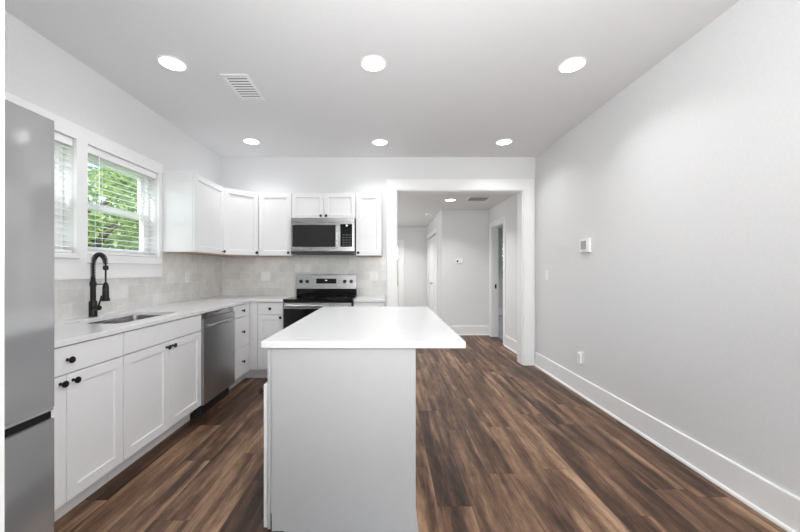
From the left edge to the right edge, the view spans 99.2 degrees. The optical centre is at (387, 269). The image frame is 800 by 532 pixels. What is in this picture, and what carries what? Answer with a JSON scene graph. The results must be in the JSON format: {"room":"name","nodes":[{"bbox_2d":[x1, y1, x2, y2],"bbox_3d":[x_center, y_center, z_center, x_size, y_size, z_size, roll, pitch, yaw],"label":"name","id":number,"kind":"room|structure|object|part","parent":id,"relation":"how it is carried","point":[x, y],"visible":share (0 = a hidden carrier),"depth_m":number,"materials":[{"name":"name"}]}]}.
{"room":"kitchen","nodes":[
{"label":"kitchen","id":0,"kind":"room"},
{"bbox_2d":[0,0,3,531],"bbox_3d":[-1.282,-0.117,0.280,1.796,2.724,0.120,0,0,0],"label":"wall","id":1,"kind":"structure","parent":0,"point":[1,1],"depth_m":0.34,"materials":[{"name":"paint"}]},
{"bbox_2d":[4,10,220,279],"bbox_3d":[-2.255,-0.117,0.010,0.150,2.724,9.220,0,0,0],"label":"wall","id":2,"kind":"structure","parent":0,"point":[37,71],"depth_m":2.48,"materials":[{"name":"paint"}]},
{"bbox_2d":[54,144,62,252],"bbox_3d":[-2.292,-0.512,1.985,0.075,0.795,0.750,0,0,0],"label":"window","id":3,"kind":"structure","parent":2,"relation":"in","point":[59,223],"depth_m":2.33,"materials":[{"name":"paint"}]},
{"bbox_3d":[-2.268,-0.320,1.985,0.025,0.370,0.690,0,0,0],"label":"sash","id":4,"kind":"part","parent":3,"relation":"part of","materials":[{"name":"paint"}]},
{"bbox_2d":[54,131,71,252],"bbox_3d":[-2.204,-0.513,1.985,0.069,0.789,0.734,0,0,0],"label":"window blind","id":5,"kind":"object","parent":3,"relation":"attached to","point":[60,140],"visible":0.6,"depth_m":2.29,"materials":[{"name":"plastic"}]},
{"bbox_3d":[-2.210,-0.128,1.985,0.052,0.018,0.730,0,0,0],"label":"rail","id":6,"kind":"part","parent":5,"relation":"part of","materials":[{"name":"plastic"}]},
{"bbox_2d":[54,252,79,257],"bbox_3d":[-2.181,-0.097,1.985,0.078,0.033,0.766,0,0,0],"label":"window sill","id":7,"kind":"structure","parent":2,"relation":"in","point":[56,255],"depth_m":2.27,"materials":[{"name":"paint"}]},
{"bbox_2d":[4,91,161,279],"bbox_3d":[-2.170,-0.473,2.388,0.020,1.076,1.736,0,0,0],"label":"trim","id":8,"kind":"structure","parent":2,"relation":"attached to","point":[64,268],"depth_m":2.42,"materials":[{"name":"paint"}]},
{"bbox_2d":[88,157,148,256],"bbox_3d":[-2.292,-0.512,2.829,0.075,0.795,0.765,0,0,0],"label":"window","id":9,"kind":"structure","parent":2,"relation":"in","point":[142,236],"depth_m":3.05,"materials":[{"name":"paint"}]},
{"bbox_3d":[-2.300,-0.670,2.829,0.030,0.419,0.705,0,0,0],"label":"sash","id":10,"kind":"part","parent":9,"relation":"part of","materials":[{"name":"paint"}]},
{"bbox_3d":[-2.268,-0.320,2.829,0.025,0.370,0.705,0,0,0],"label":"sash","id":11,"kind":"part","parent":9,"relation":"part of","materials":[{"name":"paint"}]},
{"bbox_2d":[88,146,155,256],"bbox_3d":[-2.204,-0.513,2.829,0.069,0.789,0.749,0,0,0],"label":"window blind","id":12,"kind":"object","parent":9,"relation":"attached to","point":[93,153],"visible":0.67,"depth_m":2.80,"materials":[{"name":"plastic"}]},
{"bbox_3d":[-2.210,-0.128,2.829,0.052,0.018,0.745,0,0,0],"label":"rail","id":13,"kind":"part","parent":12,"relation":"part of","materials":[{"name":"plastic"}]},
{"bbox_3d":[-2.237,-0.495,3.062,0.002,0.720,0.002,0,0,0],"label":"ladder cord","id":14,"kind":"part","parent":12,"relation":"part of","materials":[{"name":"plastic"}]},
{"bbox_3d":[-2.183,-0.495,3.062,0.002,0.720,0.002,0,0,0],"label":"ladder cord","id":15,"kind":"part","parent":12,"relation":"part of","materials":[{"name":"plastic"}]},
{"bbox_3d":[-2.292,-0.512,2.829,0.075,0.795,0.765,0,0,0],"label":"frame","id":16,"kind":"part","parent":9,"relation":"part of","materials":[{"name":"paint"}]},
{"bbox_2d":[87,254,161,264],"bbox_3d":[-2.181,-0.082,2.829,0.078,0.062,0.781,0,0,0],"label":"window sill","id":17,"kind":"structure","parent":2,"relation":"in","point":[111,259],"depth_m":2.80,"materials":[{"name":"paint"}]},
{"bbox_2d":[54,252,221,320],"bbox_3d":[-2.176,0.079,2.858,0.008,0.504,3.165,0,0,0],"label":"tile backsplash","id":18,"kind":"structure","parent":2,"relation":"attached to","point":[71,297],"depth_m":3.11,"materials":[{"name":"white tile"}]},
{"bbox_2d":[185,272,188,282],"bbox_3d":[-2.167,0.081,3.667,0.009,0.116,0.072,0,0,0],"label":"electrical outlet","id":19,"kind":"object","parent":18,"relation":"attached to","point":[186,273],"visible":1,"depth_m":3.66,"materials":[{"name":"white plastic"}]},
{"bbox_2d":[162,173,225,254],"bbox_3d":[-2.000,-0.554,3.555,0.352,0.761,0.586,0,0,0],"label":"upper cabinet","id":20,"kind":"object","parent":2,"relation":"attached to","point":[192,204],"visible":1,"depth_m":3.26,"materials":[{"name":"paint"}]},
{"bbox_3d":[-1.865,-0.555,3.555,0.019,0.756,0.581,0,0,0],"label":"door","id":21,"kind":"part","parent":20,"relation":"part of","materials":[{"name":"paint"}]},
{"bbox_2d":[4,0,739,156],"bbox_3d":[-0.140,-1.529,0.010,4.380,0.100,9.220,0,0,0],"label":"ceiling","id":22,"kind":"structure","parent":0,"point":[459,78],"depth_m":2.40,"materials":[{"name":"paint"}]},
{"bbox_2d":[157,55,187,71],"bbox_3d":[-1.540,-1.474,2.430,0.188,0.009,0.188,0,0,0],"label":"recessed light","id":23,"kind":"object","parent":22,"relation":"in","point":[173,63],"visible":1,"depth_m":2.42,"materials":[{"name":"white plastic"}]},
{"bbox_2d":[220,74,264,99],"bbox_3d":[-1.165,-1.475,2.755,0.204,0.008,0.384,0,0,0],"label":"ceiling vent","id":24,"kind":"object","parent":22,"relation":"in","point":[242,85],"visible":1,"depth_m":2.74,"materials":[{"name":"white plastic"}]},
{"bbox_2d":[243,138,259,144],"bbox_3d":[-1.567,-1.474,3.900,0.188,0.009,0.188,0,0,0],"label":"recessed light","id":25,"kind":"object","parent":22,"relation":"in","point":[252,141],"visible":1,"depth_m":3.90,"materials":[{"name":"white plastic"}]},
{"bbox_2d":[360,55,385,71],"bbox_3d":[-0.105,-1.474,2.435,0.188,0.009,0.188,0,0,0],"label":"recessed light","id":26,"kind":"object","parent":22,"relation":"in","point":[372,63],"visible":1,"depth_m":2.42,"materials":[{"name":"white plastic"}]},
{"bbox_2d":[372,139,387,145],"bbox_3d":[-0.093,-1.474,3.930,0.188,0.009,0.188,0,0,0],"label":"recessed light","id":27,"kind":"object","parent":22,"relation":"in","point":[379,142],"visible":1,"depth_m":3.92,"materials":[{"name":"white plastic"}]},
{"bbox_2d":[495,139,512,144],"bbox_3d":[1.337,-1.474,3.920,0.188,0.009,0.188,0,0,0],"label":"recessed light","id":28,"kind":"object","parent":22,"relation":"in","point":[501,141],"visible":1,"depth_m":3.90,"materials":[{"name":"white plastic"}]},
{"bbox_2d":[557,57,586,72],"bbox_3d":[1.326,-1.474,2.450,0.188,0.009,0.188,0,0,0],"label":"recessed light","id":29,"kind":"object","parent":22,"relation":"in","point":[573,64],"visible":1,"depth_m":2.44,"materials":[{"name":"white plastic"}]},
{"bbox_2d":[221,157,534,363],"bbox_3d":[-0.125,-0.117,4.535,4.110,2.724,0.170,0,0,0],"label":"wall","id":30,"kind":"structure","parent":0,"point":[251,174],"depth_m":4.45,"materials":[{"name":"paint"}]},
{"bbox_2d":[207,188,265,256],"bbox_3d":[-1.871,-0.554,4.146,0.616,0.761,0.606,0,0,0],"label":"upper cabinet","id":31,"kind":"object","parent":30,"relation":"attached to","point":[241,208],"visible":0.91,"depth_m":3.99,"materials":[{"name":"paint"}]},
{"bbox_3d":[-1.720,-0.555,3.990,0.019,0.756,0.399,0,0,45],"label":"door","id":32,"kind":"part","parent":31,"relation":"part of","materials":[{"name":"paint"}]},
{"bbox_2d":[259,193,297,256],"bbox_3d":[-1.374,-0.554,4.270,0.408,0.761,0.352,0,0,0],"label":"upper cabinet","id":33,"kind":"object","parent":30,"relation":"attached to","point":[275,209],"visible":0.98,"depth_m":4.13,"materials":[{"name":"paint"}]},
{"bbox_2d":[222,257,385,294],"bbox_3d":[-1.100,0.079,4.446,2.158,0.504,0.008,0,0,0],"label":"tile backsplash","id":34,"kind":"structure","parent":30,"relation":"attached to","point":[240,275],"depth_m":4.44,"materials":[{"name":"white tile"}]},
{"bbox_2d":[261,272,269,280],"bbox_3d":[-1.600,0.081,4.437,0.116,0.116,0.010,0,0,0],"label":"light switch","id":35,"kind":"object","parent":34,"relation":"attached to","point":[265,276],"visible":1,"depth_m":4.44,"materials":[{"name":"white plastic"}]},
{"bbox_2d":[369,272,377,280],"bbox_3d":[-0.187,0.081,4.437,0.116,0.116,0.010,0,0,0],"label":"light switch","id":36,"kind":"object","parent":34,"relation":"attached to","point":[373,276],"visible":1,"depth_m":4.44,"materials":[{"name":"white plastic"}]},
{"bbox_2d":[292,193,355,218],"bbox_3d":[-0.780,-0.778,4.270,0.776,0.313,0.352,0,0,0],"label":"upper cabinet","id":37,"kind":"object","parent":30,"relation":"attached to","point":[304,205],"visible":0.89,"depth_m":4.13,"materials":[{"name":"paint"}]},
{"bbox_3d":[-0.974,-0.779,4.135,0.383,0.308,0.019,0,0,0],"label":"door","id":38,"kind":"part","parent":37,"relation":"part of","materials":[{"name":"paint"}]},
{"bbox_2d":[291,218,355,254],"bbox_3d":[-0.773,-0.405,4.207,0.755,0.426,0.456,0,0,0],"label":"microwave","id":39,"kind":"object","parent":37,"relation":"attached to","point":[309,236],"visible":0.94,"depth_m":4.02,"materials":[{"name":"silver metal"}]},
{"bbox_3d":[-0.864,-0.393,4.034,0.572,0.342,0.021,0,0,0],"label":"door","id":40,"kind":"part","parent":39,"relation":"part of","materials":[{"name":"metal"}]},
{"bbox_3d":[-0.773,-0.592,4.034,0.753,0.051,0.022,0,0,0],"label":"trim","id":41,"kind":"part","parent":39,"relation":"part of","materials":[{"name":"metal"}]},
{"bbox_3d":[-0.598,-0.394,4.002,0.019,0.272,0.044,0,0,0],"label":"handle","id":42,"kind":"part","parent":39,"relation":"part of","materials":[{"name":"metal"}]},
{"bbox_3d":[-0.486,-0.393,4.034,0.179,0.342,0.022,0,0,0],"label":"control panel","id":43,"kind":"part","parent":39,"relation":"part of","materials":[{"name":"metal"}]},
{"bbox_3d":[-0.586,-0.779,4.135,0.383,0.308,0.019,0,0,0],"label":"door","id":44,"kind":"part","parent":37,"relation":"part of","materials":[{"name":"paint"}]},
{"bbox_2d":[356,193,381,256],"bbox_3d":[-0.234,-0.554,4.270,0.312,0.761,0.352,0,0,0],"label":"upper cabinet","id":45,"kind":"object","parent":30,"relation":"attached to","point":[368,205],"visible":1,"depth_m":4.13,"materials":[{"name":"paint"}]},
{"bbox_2d":[386,179,533,365],"bbox_3d":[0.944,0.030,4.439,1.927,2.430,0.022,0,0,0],"label":"trim","id":46,"kind":"structure","parent":30,"relation":"attached to","point":[527,185],"depth_m":4.43,"materials":[{"name":"paint"}]},
{"bbox_2d":[397,227,425,306],"bbox_3d":[-0.025,0.048,9.200,2.350,2.394,0.140,0,0,0],"label":"wall","id":47,"kind":"structure","parent":0,"point":[414,238],"depth_m":9.13,"materials":[{"name":"paint"}]},
{"bbox_2d":[397,243,398,306],"bbox_3d":[-0.145,0.260,9.193,0.860,1.950,0.045,0,0,0],"label":"door","id":48,"kind":"structure","parent":47,"relation":"in","point":[397,243],"depth_m":9.17,"materials":[{"name":"paint"}]},
{"bbox_2d":[397,240,403,306],"bbox_3d":[-0.145,0.220,9.121,1.150,2.050,0.018,0,0,0],"label":"trim","id":49,"kind":"structure","parent":47,"relation":"attached to","point":[401,242],"depth_m":9.11,"materials":[{"name":"paint"}]},
{"bbox_2d":[54,315,786,531],"bbox_3d":[1.335,1.275,2.500,7.330,0.060,14.200,0,0,0],"label":"floor","id":50,"kind":"structure","parent":0,"point":[503,445],"depth_m":2.10,"materials":[{"name":"brown wood"}]},
{"bbox_2d":[4,99,53,531],"bbox_3d":[-1.680,0.337,0.815,0.860,1.817,0.926,0,0,0],"label":"refrigerator","id":51,"kind":"object","parent":50,"relation":"on","point":[28,135],"visible":0.89,"depth_m":1.18,"materials":[{"name":"grey metal"}]},
{"bbox_3d":[-1.282,0.870,0.815,0.065,0.630,0.926,0,0,0],"label":"freezer door","id":52,"kind":"part","parent":51,"relation":"part of","materials":[{"name":"metal"}]},
{"bbox_2d":[51,333,122,521],"bbox_3d":[-1.846,0.804,1.642,0.652,0.882,0.704,0,0,0],"label":"base cabinet","id":53,"kind":"object","parent":50,"relation":"on","point":[87,412],"visible":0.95,"depth_m":1.76,"materials":[{"name":"paint"}]},
{"bbox_3d":[-1.561,0.815,1.466,0.019,0.617,0.347,0,0,0],"label":"door","id":54,"kind":"part","parent":53,"relation":"part of","materials":[{"name":"paint"}]},
{"bbox_3d":[-1.536,0.541,1.609,0.031,0.032,0.033,0,0,0],"label":"knob","id":55,"kind":"part","parent":53,"relation":"part of","materials":[{"name":"black metal"}]},
{"bbox_3d":[-1.536,0.434,1.645,0.031,0.032,0.033,0,0,0],"label":"knob","id":56,"kind":"part","parent":53,"relation":"part of","materials":[{"name":"black metal"}]},
{"bbox_3d":[-1.536,0.541,1.675,0.031,0.032,0.033,0,0,0],"label":"knob","id":57,"kind":"part","parent":53,"relation":"part of","materials":[{"name":"black metal"}]},
{"bbox_3d":[-1.561,0.434,1.642,0.019,0.132,0.699,0,0,0],"label":"drawer","id":58,"kind":"part","parent":53,"relation":"part of","materials":[{"name":"paint"}]},
{"bbox_3d":[-1.561,0.815,1.818,0.019,0.617,0.347,0,0,0],"label":"door","id":59,"kind":"part","parent":53,"relation":"part of","materials":[{"name":"paint"}]},
{"bbox_2d":[107,314,200,481],"bbox_3d":[-1.846,0.804,2.412,0.652,0.882,0.832,0,0,0],"label":"base cabinet","id":60,"kind":"object","parent":50,"relation":"on","point":[162,361],"visible":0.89,"depth_m":2.30,"materials":[{"name":"paint"}]},
{"bbox_3d":[-1.561,0.815,2.204,0.019,0.617,0.411,0,0,0],"label":"door","id":61,"kind":"part","parent":60,"relation":"part of","materials":[{"name":"paint"}]},
{"bbox_2d":[54,295,295,347],"bbox_3d":[-1.677,0.346,2.862,1.005,0.030,3.173,0,0,0],"label":"countertop","id":62,"kind":"structure","parent":60,"relation":"on","point":[72,330],"depth_m":2.48,"materials":[{"name":"white stone"}]},
{"bbox_2d":[88,252,109,316],"bbox_3d":[-2.029,0.103,2.389,0.189,0.456,0.054,0,0,20],"label":"kitchen faucet","id":63,"kind":"object","parent":62,"relation":"on","point":[94,306],"visible":1,"depth_m":2.39,"materials":[{"name":"black metal"}]},
{"bbox_3d":[-2.035,0.231,2.386,0.089,0.105,0.037,0,0,20],"label":"handle","id":64,"kind":"part","parent":63,"relation":"part of","materials":[{"name":"black metal"}]},
{"bbox_2d":[86,315,160,323],"bbox_3d":[-1.845,0.463,2.413,0.424,0.202,0.670,0,0,0],"label":"sink","id":65,"kind":"object","parent":62,"relation":"in","point":[133,317],"visible":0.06,"depth_m":2.64,"materials":[{"name":"metal"}]},
{"bbox_3d":[-1.561,0.815,2.620,0.019,0.617,0.411,0,0,0],"label":"door","id":66,"kind":"part","parent":60,"relation":"part of","materials":[{"name":"paint"}]},
{"bbox_2d":[194,307,234,418],"bbox_3d":[-1.833,0.803,3.126,0.639,0.884,0.582,0,0,0],"label":"dishwasher","id":67,"kind":"object","parent":50,"relation":"on","point":[217,330],"visible":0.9,"depth_m":3.07,"materials":[{"name":"silver metal"}]},
{"bbox_3d":[-1.526,0.473,3.126,0.026,0.020,0.490,0,0,0],"label":"handle","id":68,"kind":"part","parent":67,"relation":"part of","materials":[{"name":"metal"}]},
{"bbox_2d":[229,303,248,389],"bbox_3d":[-1.846,0.804,3.675,0.652,0.882,0.499,0,0,0],"label":"base cabinet","id":69,"kind":"object","parent":50,"relation":"on","point":[241,311],"visible":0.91,"depth_m":3.60,"materials":[{"name":"paint"}]},
{"bbox_3d":[-1.561,0.431,3.615,0.019,0.127,0.375,0,0,0],"label":"drawer","id":70,"kind":"part","parent":69,"relation":"part of","materials":[{"name":"paint"}]},
{"bbox_3d":[-1.561,0.972,3.615,0.019,0.303,0.375,0,0,0],"label":"drawer","id":71,"kind":"part","parent":69,"relation":"part of","materials":[{"name":"paint"}]},
{"bbox_3d":[-1.561,0.657,3.615,0.019,0.315,0.375,0,0,0],"label":"drawer","id":72,"kind":"part","parent":69,"relation":"part of","materials":[{"name":"paint"}]},
{"bbox_2d":[245,302,283,377],"bbox_3d":[-1.411,0.804,4.119,0.471,0.882,0.642,0,0,0],"label":"base cabinet","id":73,"kind":"object","parent":50,"relation":"on","point":[266,319],"visible":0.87,"depth_m":3.84,"materials":[{"name":"paint"}]},
{"bbox_3d":[-1.323,0.434,3.839,0.287,0.132,0.019,0,0,0],"label":"drawer","id":74,"kind":"part","parent":73,"relation":"part of","materials":[{"name":"paint"}]},
{"bbox_3d":[-1.323,0.815,3.839,0.287,0.617,0.019,0,0,0],"label":"door","id":75,"kind":"part","parent":73,"relation":"part of","materials":[{"name":"paint"}]},
{"bbox_2d":[283,274,356,328],"bbox_3d":[-0.781,0.650,4.079,0.770,1.189,0.723,0,0,0],"label":"range","id":76,"kind":"object","parent":50,"relation":"on","point":[314,292],"visible":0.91,"depth_m":4.31,"materials":[{"name":"silver metal"}]},
{"bbox_3d":[-0.781,0.397,3.744,0.702,0.025,0.055,0,0,0],"label":"handle","id":77,"kind":"part","parent":76,"relation":"part of","materials":[{"name":"metal"}]},
{"bbox_3d":[-0.781,0.398,3.773,0.750,0.065,0.003,0,0,0],"label":"door trim","id":78,"kind":"part","parent":76,"relation":"part of","materials":[{"name":"metal"}]},
{"bbox_3d":[-0.781,0.690,3.795,0.758,0.660,0.039,0,0,0],"label":"oven door","id":79,"kind":"part","parent":76,"relation":"part of","materials":[{"name":"black glass"}]},
{"bbox_2d":[283,295,356,300],"bbox_3d":[-0.781,0.336,4.043,0.770,0.027,0.545,0,0,0],"label":"cooktop","id":80,"kind":"object","parent":76,"relation":"in","point":[298,297],"depth_m":3.85,"materials":[{"name":"black glass"}]},
{"bbox_3d":[-0.781,0.147,4.347,0.761,0.183,0.077,0,0,0],"label":"control panel","id":81,"kind":"part","parent":76,"relation":"part of","materials":[{"name":"metal"}]},
{"bbox_2d":[259,348,418,531],"bbox_3d":[-0.237,0.804,2.321,0.762,0.882,1.478,0,0,0],"label":"kitchen island","id":82,"kind":"object","parent":50,"relation":"on","point":[340,423],"visible":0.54,"depth_m":1.59,"materials":[{"name":"paint"}]},
{"bbox_3d":[-0.577,0.877,1.845,0.019,0.675,0.482,0,0,0],"label":"door","id":83,"kind":"part","parent":82,"relation":"part of","materials":[{"name":"paint"}]},
{"bbox_2d":[261,307,465,347],"bbox_3d":[-0.114,0.347,2.329,0.948,0.032,1.509,0,0,0],"label":"island countertop","id":84,"kind":"structure","parent":82,"relation":"on","point":[326,327],"depth_m":1.83,"materials":[{"name":"white stone"}]},
{"bbox_2d":[354,302,384,306],"bbox_3d":[-0.215,0.804,4.119,0.345,0.882,0.642,0,0,0],"label":"base cabinet","id":85,"kind":"object","parent":50,"relation":"on","point":[356,304],"visible":0.09,"depth_m":3.83,"materials":[{"name":"paint"}]},
{"bbox_2d":[354,295,385,301],"bbox_3d":[-0.208,0.346,4.128,0.356,0.030,0.643,0,0,0],"label":"countertop","id":86,"kind":"structure","parent":85,"relation":"on","point":[360,298],"depth_m":3.95,"materials":[{"name":"white stone"}]},
{"bbox_2d":[426,211,440,318],"bbox_3d":[1.090,0.048,7.880,0.120,2.394,2.500,0,0,0],"label":"wall","id":87,"kind":"structure","parent":0,"point":[436,222],"depth_m":6.93,"materials":[{"name":"paint"}]},
{"bbox_2d":[429,237,432,310],"bbox_3d":[1.030,0.230,8.252,0.099,2.010,0.728,0,0,0],"label":"door","id":88,"kind":"structure","parent":87,"relation":"in","point":[430,239],"depth_m":8.25,"materials":[{"name":"paint"}]},
{"bbox_2d":[428,227,437,315],"bbox_3d":[1.021,0.180,7.885,0.018,2.130,1.650,0,0,0],"label":"trim","id":89,"kind":"structure","parent":87,"relation":"attached to","point":[434,231],"depth_m":7.09,"materials":[{"name":"paint"}]},
{"bbox_2d":[431,235,435,313],"bbox_3d":[1.030,0.230,7.518,0.099,2.010,0.728,0,0,0],"label":"door","id":90,"kind":"structure","parent":87,"relation":"in","point":[434,237],"depth_m":7.71,"materials":[{"name":"paint"}]},
{"bbox_2d":[397,194,514,228],"bbox_3d":[1.875,-1.199,7.185,6.450,0.100,5.130,0,0,0],"label":"ceiling","id":91,"kind":"structure","parent":0,"point":[412,209],"depth_m":6.06,"materials":[{"name":"paint"}]},
{"bbox_2d":[465,197,490,200],"bbox_3d":[1.450,-1.145,5.490,0.344,0.008,0.304,0,0,0],"label":"ceiling vent","id":92,"kind":"object","parent":91,"relation":"in","point":[469,198],"visible":1,"depth_m":5.47,"materials":[{"name":"white plastic"}]},
{"bbox_2d":[441,210,488,325],"bbox_3d":[1.480,0.048,6.570,0.900,2.394,0.120,0,0,0],"label":"wall","id":93,"kind":"structure","parent":0,"point":[464,233],"depth_m":6.51,"materials":[{"name":"paint"}]},
{"bbox_2d":[455,259,462,262],"bbox_3d":[1.355,-0.172,6.494,0.136,0.090,0.031,0,0,0],"label":"thermostat","id":94,"kind":"object","parent":93,"relation":"attached to","point":[456,260],"visible":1,"depth_m":6.48,"materials":[{"name":"white plastic"}]},
{"bbox_2d":[449,326,488,334],"bbox_3d":[1.480,1.157,6.495,0.900,0.176,0.030,0,0,0],"label":"baseboard","id":95,"kind":"structure","parent":93,"relation":"attached to","point":[460,330],"depth_m":6.49,"materials":[{"name":"paint"}]},
{"bbox_2d":[498,229,502,307],"bbox_3d":[3.575,0.048,9.560,3.050,2.394,0.120,0,0,0],"label":"wall","id":96,"kind":"structure","parent":0,"point":[500,231],"depth_m":9.50,"materials":[{"name":"paint"}]},
{"bbox_2d":[498,308,502,314],"bbox_3d":[3.525,1.157,9.485,2.950,0.176,0.030,0,0,0],"label":"baseboard","id":97,"kind":"structure","parent":96,"relation":"attached to","point":[500,310],"depth_m":9.48,"materials":[{"name":"paint"}]},
{"bbox_2d":[501,240,502,280],"bbox_3d":[3.550,-0.280,9.555,0.800,1.150,0.050,0,0,0],"label":"window","id":98,"kind":"structure","parent":96,"relation":"in","point":[501,240],"depth_m":9.53,"materials":[{"name":"paint"}]},
{"bbox_2d":[489,0,799,497],"bbox_3d":[1.990,-0.117,2.350,0.120,2.724,13.900,0,0,0],"label":"wall","id":99,"kind":"structure","parent":0,"point":[683,306],"depth_m":2.14,"materials":[{"name":"paint"}]},
{"bbox_2d":[489,216,505,344],"bbox_3d":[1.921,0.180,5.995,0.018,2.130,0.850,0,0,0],"label":"trim","id":100,"kind":"structure","parent":99,"relation":"attached to","point":[503,219],"depth_m":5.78,"materials":[{"name":"paint"}]},
{"bbox_2d":[504,335,516,353],"bbox_3d":[1.915,1.157,5.095,0.030,0.176,0.950,0,0,0],"label":"baseboard","id":101,"kind":"structure","parent":99,"relation":"attached to","point":[511,344],"depth_m":5.27,"materials":[{"name":"paint"}]},
{"bbox_2d":[545,270,547,279],"bbox_3d":[1.925,0.061,4.127,0.010,0.118,0.072,0,0,0],"label":"light switch","id":102,"kind":"object","parent":99,"relation":"attached to","point":[546,271],"visible":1,"depth_m":4.12,"materials":[{"name":"white plastic"}]},
{"bbox_2d":[577,351,583,364],"bbox_3d":[1.913,0.873,3.385,0.034,0.125,0.075,0,0,0],"label":"electrical outlet","id":103,"kind":"object","parent":99,"relation":"attached to","point":[580,355],"visible":1,"depth_m":3.36,"materials":[{"name":"white plastic"}]},
{"bbox_2d":[579,238,590,252],"bbox_3d":[1.914,-0.236,3.300,0.032,0.132,0.156,0,0,0],"label":"thermostat","id":104,"kind":"object","parent":99,"relation":"attached to","point":[584,244],"visible":1,"depth_m":3.29,"materials":[{"name":"white plastic"}]},
{"bbox_2d":[534,352,799,531],"bbox_3d":[1.915,1.157,-0.036,0.030,0.176,8.928,0,0,0],"label":"baseboard","id":105,"kind":"structure","parent":99,"relation":"attached to","point":[778,505],"depth_m":2.11,"materials":[{"name":"paint"}]},
{"bbox_3d":[4.800,1.695,24.850,14.400,0.100,30.300,0,0,0],"label":"ground","id":106,"kind":"structure","parent":0,"visible":0},
{"bbox_2d":[397,247,397,285],"bbox_3d":[0.682,-0.964,14.985,3.258,5.277,3.433,0,0,0],"label":"tree","id":107,"kind":"object","parent":106,"relation":"on","point":[397,247],"visible":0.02,"depth_m":14.73,"materials":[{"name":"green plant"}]},
{"bbox_2d":[502,241,502,278],"bbox_3d":[5.409,-0.703,16.054,3.724,4.732,3.595,0,0,0],"label":"tree","id":108,"kind":"object","parent":106,"relation":"on","point":[502,241],"visible":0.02,"depth_m":15.53,"materials":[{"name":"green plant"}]},
{"label":"outside","id":109,"kind":"structure","parent":0,"visible":0},
{"bbox_3d":[-21.200,1.695,7.500,37.600,0.100,65.000,0,0,0],"label":"ground","id":110,"kind":"structure","parent":109,"visible":0},
{"bbox_2d":[88,166,138,249],"bbox_3d":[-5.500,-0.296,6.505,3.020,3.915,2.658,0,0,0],"label":"tree","id":111,"kind":"object","parent":110,"relation":"on","point":[114,226],"visible":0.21,"depth_m":6.27,"materials":[{"name":"green plant"}]},
{"bbox_2d":[114,191,138,249],"bbox_3d":[-7.309,-0.915,10.683,3.264,5.171,2.914,0,0,12],"label":"tree","id":112,"kind":"object","parent":110,"relation":"on","point":[134,191],"visible":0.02,"depth_m":10.13,"materials":[{"name":"green plant"}]}
]}

